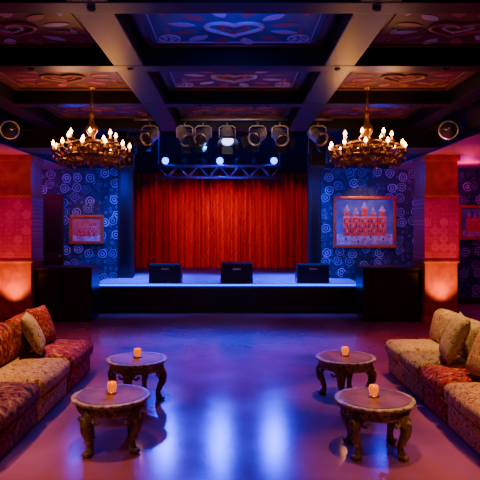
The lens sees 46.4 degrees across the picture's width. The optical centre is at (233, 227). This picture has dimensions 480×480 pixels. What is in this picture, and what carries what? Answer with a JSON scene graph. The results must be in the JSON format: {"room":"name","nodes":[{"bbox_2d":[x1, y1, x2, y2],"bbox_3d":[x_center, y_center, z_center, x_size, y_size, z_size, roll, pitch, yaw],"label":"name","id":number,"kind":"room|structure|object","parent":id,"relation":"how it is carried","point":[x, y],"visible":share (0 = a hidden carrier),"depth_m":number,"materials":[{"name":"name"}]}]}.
{"room":"entertainment venue","nodes":[
{"label":"entertainment venue","id":0,"kind":"room"},
{"bbox_2d":[42,168,117,280],"bbox_3d":[-5.050,-0.550,14.100,4.300,4.900,0.200,0,0,0],"label":"wall","id":1,"kind":"structure","parent":0,"point":[86,191],"depth_m":14.00,"materials":[{"name":"blue paper"}]},
{"bbox_2d":[0,119,19,138],"bbox_3d":[-3.816,-1.647,9.389,0.391,0.345,0.384,0,0,-39],"label":"wall spotlight","id":2,"kind":"object","parent":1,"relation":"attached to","point":[9,129],"visible":1,"depth_m":9.27,"materials":[{"name":"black metal"}]},
{"bbox_2d":[0,112,71,169],"bbox_3d":[-4.365,-1.930,5.500,0.690,0.940,17.000,0,0,0],"label":"trim header","id":3,"kind":"object","parent":1,"relation":"attached to","point":[7,146],"visible":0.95,"depth_m":10.69,"materials":[{"name":"paint"}]},
{"bbox_2d":[42,194,63,265],"bbox_3d":[-4.560,0.530,13.934,0.620,2.740,0.128,0,0,0],"label":"door","id":4,"kind":"structure","parent":1,"relation":"in","point":[53,204],"depth_m":13.93,"materials":[{"name":"black wood"}]},
{"bbox_2d":[69,215,103,243],"bbox_3d":[-3.675,0.037,13.967,0.850,0.725,0.059,0,0,0],"label":"framed painting","id":5,"kind":"object","parent":1,"relation":"attached to","point":[83,229],"visible":1,"depth_m":13.96,"materials":[{"name":"multicoloured paper"}]},
{"bbox_2d":[0,14,339,116],"bbox_3d":[-0.120,-2.095,3.725,7.880,0.150,13.450,0,0,0],"label":"ceiling","id":6,"kind":"structure","parent":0,"point":[2,110],"depth_m":6.16,"materials":[{"name":"black"}]},
{"bbox_2d":[0,14,99,47],"bbox_3d":[-2.270,-2.004,5.465,1.760,0.049,1.410,0,0,0],"label":"painting","id":7,"kind":"object","parent":6,"relation":"attached to","point":[16,30],"depth_m":5.72},
{"bbox_2d":[0,72,131,90],"bbox_3d":[-2.270,-2.004,7.295,1.760,0.049,1.570,0,0,0],"label":"painting","id":8,"kind":"object","parent":6,"relation":"attached to","point":[18,81],"depth_m":7.64},
{"bbox_2d":[43,107,151,118],"bbox_3d":[-2.270,-2.004,9.275,1.760,0.049,1.750,0,0,0],"label":"painting","id":9,"kind":"object","parent":6,"relation":"attached to","point":[61,112],"depth_m":9.74},
{"bbox_2d":[132,14,335,47],"bbox_3d":[0.000,-2.004,5.465,1.900,0.049,1.410,0,0,0],"label":"ceiling panel","id":10,"kind":"object","parent":6,"relation":"attached to","point":[157,30],"depth_m":5.67,"materials":[{"name":"blue paint"}]},
{"bbox_2d":[160,72,307,90],"bbox_3d":[0.000,-2.004,7.295,1.900,0.049,1.570,0,0,0],"label":"painting","id":11,"kind":"object","parent":6,"relation":"attached to","point":[174,81],"depth_m":7.62},
{"bbox_2d":[176,107,291,117],"bbox_3d":[0.000,-2.004,9.275,1.900,0.049,1.750,0,0,0],"label":"painting","id":12,"kind":"object","parent":6,"relation":"attached to","point":[186,112],"depth_m":9.71},
{"bbox_2d":[0,0,479,130],"bbox_3d":[-0.120,-1.920,3.725,7.880,0.240,13.450,0,0,0],"label":"ceiling beams","id":13,"kind":"structure","parent":6,"relation":"attached to","point":[121,48],"depth_m":6.22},
{"bbox_2d":[316,107,421,118],"bbox_3d":[2.245,-2.004,9.275,1.710,0.049,1.750,0,0,0],"label":"painting","id":14,"kind":"object","parent":6,"relation":"attached to","point":[333,112],"depth_m":9.74},
{"bbox_2d":[336,72,476,90],"bbox_3d":[2.245,-2.004,7.295,1.710,0.049,1.570,0,0,0],"label":"painting","id":15,"kind":"object","parent":6,"relation":"attached to","point":[354,81],"depth_m":7.62},
{"bbox_2d":[368,14,479,47],"bbox_3d":[2.245,-2.004,5.465,1.710,0.049,1.410,0,0,0],"label":"painting","id":16,"kind":"object","parent":6,"relation":"attached to","point":[400,30],"depth_m":5.71},
{"bbox_2d":[134,136,306,170],"bbox_3d":[-0.350,-0.550,18.300,6.900,4.900,0.200,0,0,0],"label":"wall","id":17,"kind":"structure","parent":0,"point":[295,159],"depth_m":18.20,"materials":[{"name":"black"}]},
{"bbox_2d":[134,131,306,135],"bbox_3d":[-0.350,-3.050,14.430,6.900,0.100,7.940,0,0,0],"label":"beam","id":18,"kind":"structure","parent":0,"point":[162,133],"depth_m":17.78,"materials":[{"name":"black metal"}]},
{"bbox_2d":[17,131,438,167],"bbox_3d":[-0.120,-2.250,12.230,7.880,1.500,3.540,0,0,0],"label":"ceiling","id":19,"kind":"structure","parent":0,"point":[38,143],"depth_m":10.46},
{"bbox_2d":[50,86,132,169],"bbox_3d":[-2.030,-1.443,7.989,1.157,1.153,1.144,0,0,0],"label":"chandelier","id":20,"kind":"object","parent":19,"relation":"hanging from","point":[95,151],"visible":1,"depth_m":7.81,"materials":[{"name":"brown metal"}]},
{"bbox_2d":[87,7,95,10],"bbox_3d":[-1.170,-1.792,4.590,0.070,0.013,0.070,0,0,0],"label":"recessed light","id":21,"kind":"object","parent":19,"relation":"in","point":[88,8],"visible":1,"depth_m":4.58,"materials":[{"name":"black paint"}]},
{"bbox_2d":[118,131,136,167],"bbox_3d":[-2.200,-2.125,11.578,0.374,1.750,0.365,0,0,0],"label":"loudspeaker","id":22,"kind":"object","parent":19,"relation":"hanging from","point":[127,140],"visible":0.5,"depth_m":11.39,"materials":[{"name":"black paint"}]},
{"bbox_2d":[134,116,153,120],"bbox_3d":[-1.575,-1.960,10.000,0.410,0.089,0.048,0,0,0],"label":"bar","id":23,"kind":"object","parent":19,"relation":"attached to","point":[137,118],"visible":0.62,"depth_m":9.98,"materials":[{"name":"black metal"}]},
{"bbox_2d":[132,121,159,151],"bbox_3d":[-1.520,-1.629,9.964,0.387,0.570,0.534,0,0,29],"label":"spotlight","id":24,"kind":"object","parent":23,"relation":"hanging from","point":[148,137],"visible":1,"depth_m":9.93,"materials":[{"name":"black paint"}]},
{"bbox_2d":[156,138,281,178],"bbox_3d":[-0.400,-2.168,15.000,3.324,1.665,0.312,0,0,0],"label":"lighting truss","id":25,"kind":"object","parent":19,"relation":"hanging from","point":[196,167],"visible":0.98,"depth_m":14.86,"materials":[{"name":"silver metal"}]},
{"bbox_2d":[161,157,170,164],"bbox_3d":[-1.820,-1.792,14.963,0.280,0.216,0.254,0,0,0],"label":"moving-head light","id":26,"kind":"object","parent":25,"relation":"attached to","point":[165,160],"visible":1,"depth_m":14.86,"materials":[{"name":"black glass"}]},
{"bbox_2d":[197,157,207,164],"bbox_3d":[-0.850,-1.768,14.959,0.280,0.244,0.262,0,0,0],"label":"moving-head light","id":27,"kind":"object","parent":25,"relation":"attached to","point":[201,161],"visible":0.98,"depth_m":14.88,"materials":[{"name":"black paint"}]},
{"bbox_2d":[215,157,224,164],"bbox_3d":[-0.375,-1.792,14.963,0.280,0.216,0.254,0,0,0],"label":"moving-head light","id":28,"kind":"object","parent":25,"relation":"attached to","point":[219,161],"visible":1,"depth_m":14.86,"materials":[{"name":"black glass"}]},
{"bbox_2d":[233,157,242,164],"bbox_3d":[0.100,-1.768,14.959,0.280,0.244,0.262,0,0,0],"label":"moving-head light","id":29,"kind":"object","parent":25,"relation":"attached to","point":[237,161],"visible":0.98,"depth_m":14.88,"materials":[{"name":"black paint"}]},
{"bbox_2d":[250,157,260,164],"bbox_3d":[0.580,-1.768,14.959,0.280,0.244,0.262,0,0,0],"label":"moving-head light","id":30,"kind":"object","parent":25,"relation":"attached to","point":[255,161],"visible":0.99,"depth_m":14.88,"materials":[{"name":"black paint"}]},
{"bbox_2d":[268,157,278,164],"bbox_3d":[1.060,-1.792,14.963,0.280,0.216,0.254,0,0,0],"label":"moving-head light","id":31,"kind":"object","parent":25,"relation":"attached to","point":[273,160],"visible":0.98,"depth_m":14.86,"materials":[{"name":"black paint"}]},
{"bbox_2d":[180,117,287,120],"bbox_3d":[0.000,-1.960,10.000,1.940,0.089,0.048,0,0,0],"label":"bar","id":32,"kind":"object","parent":19,"relation":"attached to","point":[182,118],"visible":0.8,"depth_m":9.98,"materials":[{"name":"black metal"}]},
{"bbox_2d":[176,121,200,153],"bbox_3d":[-0.853,-1.620,9.960,0.387,0.588,0.529,0,0,-34],"label":"spotlight","id":33,"kind":"object","parent":32,"relation":"hanging from","point":[182,133],"visible":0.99,"depth_m":9.95,"materials":[{"name":"black paint"}]},
{"bbox_2d":[187,121,211,152],"bbox_3d":[-0.568,-1.624,9.959,0.387,0.581,0.534,0,0,23],"label":"spotlight","id":34,"kind":"object","parent":32,"relation":"hanging from","point":[204,134],"visible":1,"depth_m":9.92,"materials":[{"name":"black paint"}]},
{"bbox_2d":[217,121,238,153],"bbox_3d":[-0.105,-1.617,9.943,0.401,0.595,0.511,0,0,0],"label":"spotlight","id":35,"kind":"object","parent":32,"relation":"hanging from","point":[227,139],"visible":1,"depth_m":9.96,"materials":[{"name":"black paint"}]},
{"bbox_2d":[240,121,266,151],"bbox_3d":[0.397,-1.629,9.966,0.387,0.570,0.534,0,0,34],"label":"spotlight","id":36,"kind":"object","parent":32,"relation":"hanging from","point":[256,137],"visible":1,"depth_m":9.93,"materials":[{"name":"black paint"}]},
{"bbox_2d":[271,121,295,153],"bbox_3d":[0.839,-1.620,9.956,0.387,0.588,0.529,0,0,-23],"label":"spotlight","id":37,"kind":"object","parent":32,"relation":"hanging from","point":[281,138],"visible":1,"depth_m":9.95,"materials":[{"name":"black paint"}]},
{"bbox_2d":[308,137,325,167],"bbox_3d":[1.720,-2.125,11.578,0.374,1.750,0.365,0,0,0],"label":"loudspeaker","id":38,"kind":"object","parent":19,"relation":"hanging from","point":[318,159],"visible":0.5,"depth_m":11.39,"materials":[{"name":"black paint"}]},
{"bbox_2d":[314,116,331,120],"bbox_3d":[1.560,-1.960,10.000,0.380,0.089,0.048,0,0,0],"label":"bar","id":39,"kind":"object","parent":19,"relation":"attached to","point":[328,118],"visible":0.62,"depth_m":9.98,"materials":[{"name":"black metal"}]},
{"bbox_2d":[307,121,335,152],"bbox_3d":[1.524,-1.626,9.964,0.387,0.576,0.535,0,0,-34],"label":"spotlight","id":40,"kind":"object","parent":39,"relation":"hanging from","point":[320,138],"visible":1,"depth_m":9.94,"materials":[{"name":"black paint"}]},
{"bbox_2d":[327,86,408,169],"bbox_3d":[1.903,-1.443,7.990,1.157,1.153,1.144,0,0,-17],"label":"chandelier","id":41,"kind":"object","parent":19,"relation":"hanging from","point":[364,154],"visible":1,"depth_m":7.85,"materials":[{"name":"brown metal"}]},
{"bbox_2d":[372,7,380,10],"bbox_3d":[1.170,-1.792,4.590,0.070,0.013,0.070,0,0,0],"label":"recessed light","id":42,"kind":"object","parent":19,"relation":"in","point":[374,8],"visible":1,"depth_m":4.58,"materials":[{"name":"black paint"}]},
{"bbox_2d":[0,304,479,479],"bbox_3d":[0.000,2.000,7.600,14.800,0.200,21.600,0,0,0],"label":"floor","id":43,"kind":"structure","parent":0,"point":[242,400],"depth_m":5.64,"materials":[{"name":"concrete"}]},
{"bbox_2d":[0,155,43,322],"bbox_3d":[-4.385,0.220,11.525,0.730,3.360,0.730,0,0,0],"label":"column","id":44,"kind":"structure","parent":43,"relation":"on","point":[21,198],"depth_m":11.20,"materials":[{"name":"paint"}]},
{"bbox_2d":[0,312,92,458],"bbox_3d":[-2.333,1.472,4.850,1.014,0.857,5.088,0,0,0],"label":"sectional sofa","id":45,"kind":"object","parent":43,"relation":"on","point":[32,383],"visible":0.87,"depth_m":5.79,"materials":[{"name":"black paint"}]},
{"bbox_2d":[20,312,45,354],"bbox_3d":[-2.310,1.210,6.450,0.260,0.432,0.480,0,0,-14],"label":"throw pillow","id":46,"kind":"object","parent":45,"relation":"on","point":[31,329],"visible":1,"depth_m":6.26,"materials":[{"name":"beige fabric"}]},
{"bbox_2d":[25,305,56,342],"bbox_3d":[-2.400,1.210,6.980,0.242,0.446,0.480,0,0,9],"label":"throw pillow","id":47,"kind":"object","parent":45,"relation":"on","point":[41,314],"visible":0.64,"depth_m":6.94,"materials":[{"name":"red fabric"}]},
{"bbox_2d":[37,265,99,321],"bbox_3d":[-3.425,1.347,11.640,1.110,1.105,0.720,0,0,0],"label":"base cabinet","id":48,"kind":"object","parent":43,"relation":"on","point":[68,292],"visible":0.9,"depth_m":11.29,"materials":[{"name":"black paint"}]},
{"bbox_2d":[71,384,150,457],"bbox_3d":[-1.070,1.673,4.880,0.680,0.454,0.680,0,0,-6],"label":"coffee table","id":49,"kind":"object","parent":43,"relation":"on","point":[94,402],"visible":0.98,"depth_m":4.69,"materials":[{"name":"brown wood"}]},
{"bbox_2d":[107,381,116,393],"bbox_3d":[-1.070,1.399,4.910,0.092,0.098,0.092,0,0,0],"label":"votive candle","id":50,"kind":"object","parent":49,"relation":"on","point":[111,385],"visible":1,"depth_m":4.88,"materials":[{"name":"orange glass"}]},
{"bbox_2d":[106,352,167,399],"bbox_3d":[-1.080,1.673,6.240,0.680,0.454,0.680,0,0,-29],"label":"coffee table","id":51,"kind":"object","parent":43,"relation":"on","point":[124,364],"visible":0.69,"depth_m":6.12,"materials":[{"name":"brown wood"}]},
{"bbox_2d":[133,348,141,357],"bbox_3d":[-1.080,1.399,6.270,0.092,0.098,0.092,0,0,0],"label":"votive candle","id":52,"kind":"object","parent":51,"relation":"on","point":[137,351],"visible":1,"depth_m":6.24,"materials":[{"name":"orange glass"}]},
{"bbox_2d":[100,268,355,312],"bbox_3d":[-0.345,1.575,15.304,6.410,0.650,5.692,0,0,0],"label":"stage platform","id":53,"kind":"object","parent":43,"relation":"on","point":[272,290],"visible":0.8,"depth_m":12.49,"materials":[{"name":"black paint"}]},
{"bbox_2d":[149,263,182,282],"bbox_3d":[-1.570,1.030,12.950,0.744,0.440,0.500,0,0,0],"label":"stage monitor","id":54,"kind":"object","parent":53,"relation":"on","point":[158,272],"visible":1,"depth_m":12.71,"materials":[{"name":"black paint"}]},
{"bbox_2d":[134,171,306,267],"bbox_3d":[-0.425,-0.264,17.406,6.250,3.008,0.341,0,0,0],"label":"stage curtain","id":55,"kind":"object","parent":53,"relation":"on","point":[192,223],"visible":0.79,"depth_m":17.40,"materials":[{"name":"red fabric"}]},
{"bbox_2d":[220,262,252,282],"bbox_3d":[0.060,1.015,12.890,0.744,0.470,0.500,0,0,0],"label":"stage monitor","id":56,"kind":"object","parent":53,"relation":"on","point":[231,272],"visible":1,"depth_m":12.65,"materials":[{"name":"black paint"}]},
{"bbox_2d":[295,263,328,282],"bbox_3d":[1.800,1.030,12.950,0.744,0.440,0.500,0,0,0],"label":"stage monitor","id":57,"kind":"object","parent":53,"relation":"on","point":[305,272],"visible":1,"depth_m":12.71,"materials":[{"name":"black paint"}]},
{"bbox_2d":[315,350,376,403],"bbox_3d":[1.260,1.673,6.320,0.680,0.454,0.680,0,0,-17],"label":"coffee table","id":58,"kind":"object","parent":43,"relation":"on","point":[343,367],"visible":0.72,"depth_m":6.17,"materials":[{"name":"brown wood"}]},
{"bbox_2d":[341,346,348,355],"bbox_3d":[1.260,1.399,6.350,0.092,0.098,0.092,0,0,0],"label":"votive candle","id":59,"kind":"object","parent":58,"relation":"on","point":[344,349],"visible":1,"depth_m":6.32,"materials":[{"name":"orange glass"}]},
{"bbox_2d":[334,387,415,461],"bbox_3d":[1.200,1.673,4.780,0.680,0.454,0.680,0,0,9],"label":"coffee table","id":60,"kind":"object","parent":43,"relation":"on","point":[391,407],"visible":0.99,"depth_m":4.58,"materials":[{"name":"brown wood"}]},
{"bbox_2d":[368,384,378,397],"bbox_3d":[1.200,1.399,4.810,0.092,0.098,0.092,0,0,0],"label":"votive candle","id":61,"kind":"object","parent":60,"relation":"on","point":[373,388],"visible":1,"depth_m":4.78,"materials":[{"name":"orange glass"}]},
{"bbox_2d":[355,265,420,321],"bbox_3d":[3.180,1.347,11.640,1.160,1.105,0.720,0,0,0],"label":"base cabinet","id":62,"kind":"object","parent":43,"relation":"on","point":[383,292],"visible":1,"depth_m":11.29,"materials":[{"name":"black paint"}]},
{"bbox_2d":[385,309,479,454],"bbox_3d":[2.473,1.471,4.900,1.014,0.857,4.988,0,0,0],"label":"sectional sofa","id":63,"kind":"object","parent":43,"relation":"on","point":[452,393],"visible":0.74,"depth_m":5.84,"materials":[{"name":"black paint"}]},
{"bbox_2d":[439,311,470,364],"bbox_3d":[2.380,1.180,6.050,0.283,0.493,0.540,0,0,11],"label":"throw pillow","id":64,"kind":"object","parent":63,"relation":"on","point":[456,333],"visible":1,"depth_m":5.85,"materials":[{"name":"beige fabric"}]},
{"bbox_2d":[464,331,479,376],"bbox_3d":[2.420,1.210,5.350,0.247,0.442,0.480,0,0,-9],"label":"throw pillow","id":65,"kind":"object","parent":63,"relation":"on","point":[473,361],"visible":1,"depth_m":5.41,"materials":[{"name":"fabric"}]},
{"bbox_2d":[412,155,459,322],"bbox_3d":[4.145,0.220,11.525,0.730,3.360,0.730,0,0,0],"label":"column","id":66,"kind":"structure","parent":43,"relation":"on","point":[436,198],"depth_m":11.20,"materials":[{"name":"paint"}]},
{"bbox_2d":[321,168,479,297],"bbox_3d":[4.685,-0.550,14.100,5.030,4.900,0.200,0,0,0],"label":"wall","id":67,"kind":"structure","parent":0,"point":[342,262],"depth_m":14.00,"materials":[{"name":"blue paper"}]},
{"bbox_2d":[118,131,320,277],"bbox_3d":[-0.365,-0.880,14.095,5.070,4.240,0.310,0,0,0],"label":"trim","id":68,"kind":"structure","parent":67,"relation":"attached to","point":[125,175],"depth_m":13.96,"materials":[{"name":"black paint"}]},
{"bbox_2d":[333,196,395,247],"bbox_3d":[3.255,-0.145,13.967,1.570,1.290,0.059,0,0,0],"label":"framed painting","id":69,"kind":"object","parent":67,"relation":"attached to","point":[358,221],"visible":1,"depth_m":13.96,"materials":[{"name":"multicoloured paper"}]},
{"bbox_2d":[387,107,479,169],"bbox_3d":[4.125,-1.930,5.500,0.690,0.940,17.000,0,0,0],"label":"trim header","id":70,"kind":"object","parent":67,"relation":"attached to","point":[469,140],"visible":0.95,"depth_m":9.66,"materials":[{"name":"paint"}]},
{"bbox_2d":[427,117,446,128],"bbox_3d":[3.655,-1.900,9.994,0.330,0.220,0.312,0,0,0],"label":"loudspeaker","id":71,"kind":"object","parent":70,"relation":"attached to","point":[435,125],"visible":0.32,"depth_m":9.85,"materials":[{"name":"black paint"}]},
{"bbox_2d":[438,119,465,139],"bbox_3d":[3.576,-1.607,9.189,0.391,0.345,0.384,0,0,39],"label":"wall spotlight","id":72,"kind":"object","parent":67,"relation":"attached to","point":[449,129],"visible":1,"depth_m":9.08,"materials":[{"name":"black metal"}]},
{"bbox_2d":[457,298,479,303],"bbox_3d":[4.700,1.820,13.985,5.000,0.160,0.030,0,0,0],"label":"baseboard","id":73,"kind":"structure","parent":67,"relation":"attached to","point":[459,300],"depth_m":13.97,"materials":[{"name":"black paint"}]},
{"bbox_2d":[459,205,479,239],"bbox_3d":[6.150,-0.135,13.967,1.100,0.870,0.059,0,0,0],"label":"framed painting","id":74,"kind":"object","parent":67,"relation":"attached to","point":[469,215],"visible":0.93,"depth_m":13.96,"materials":[{"name":"multicoloured paper"}]},
{"bbox_2d":[457,148,479,167],"bbox_3d":[5.835,-1.600,5.500,2.730,0.200,17.000,0,0,0],"label":"ceiling","id":75,"kind":"structure","parent":0,"point":[470,159],"depth_m":12.26,"materials":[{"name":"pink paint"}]}
]}

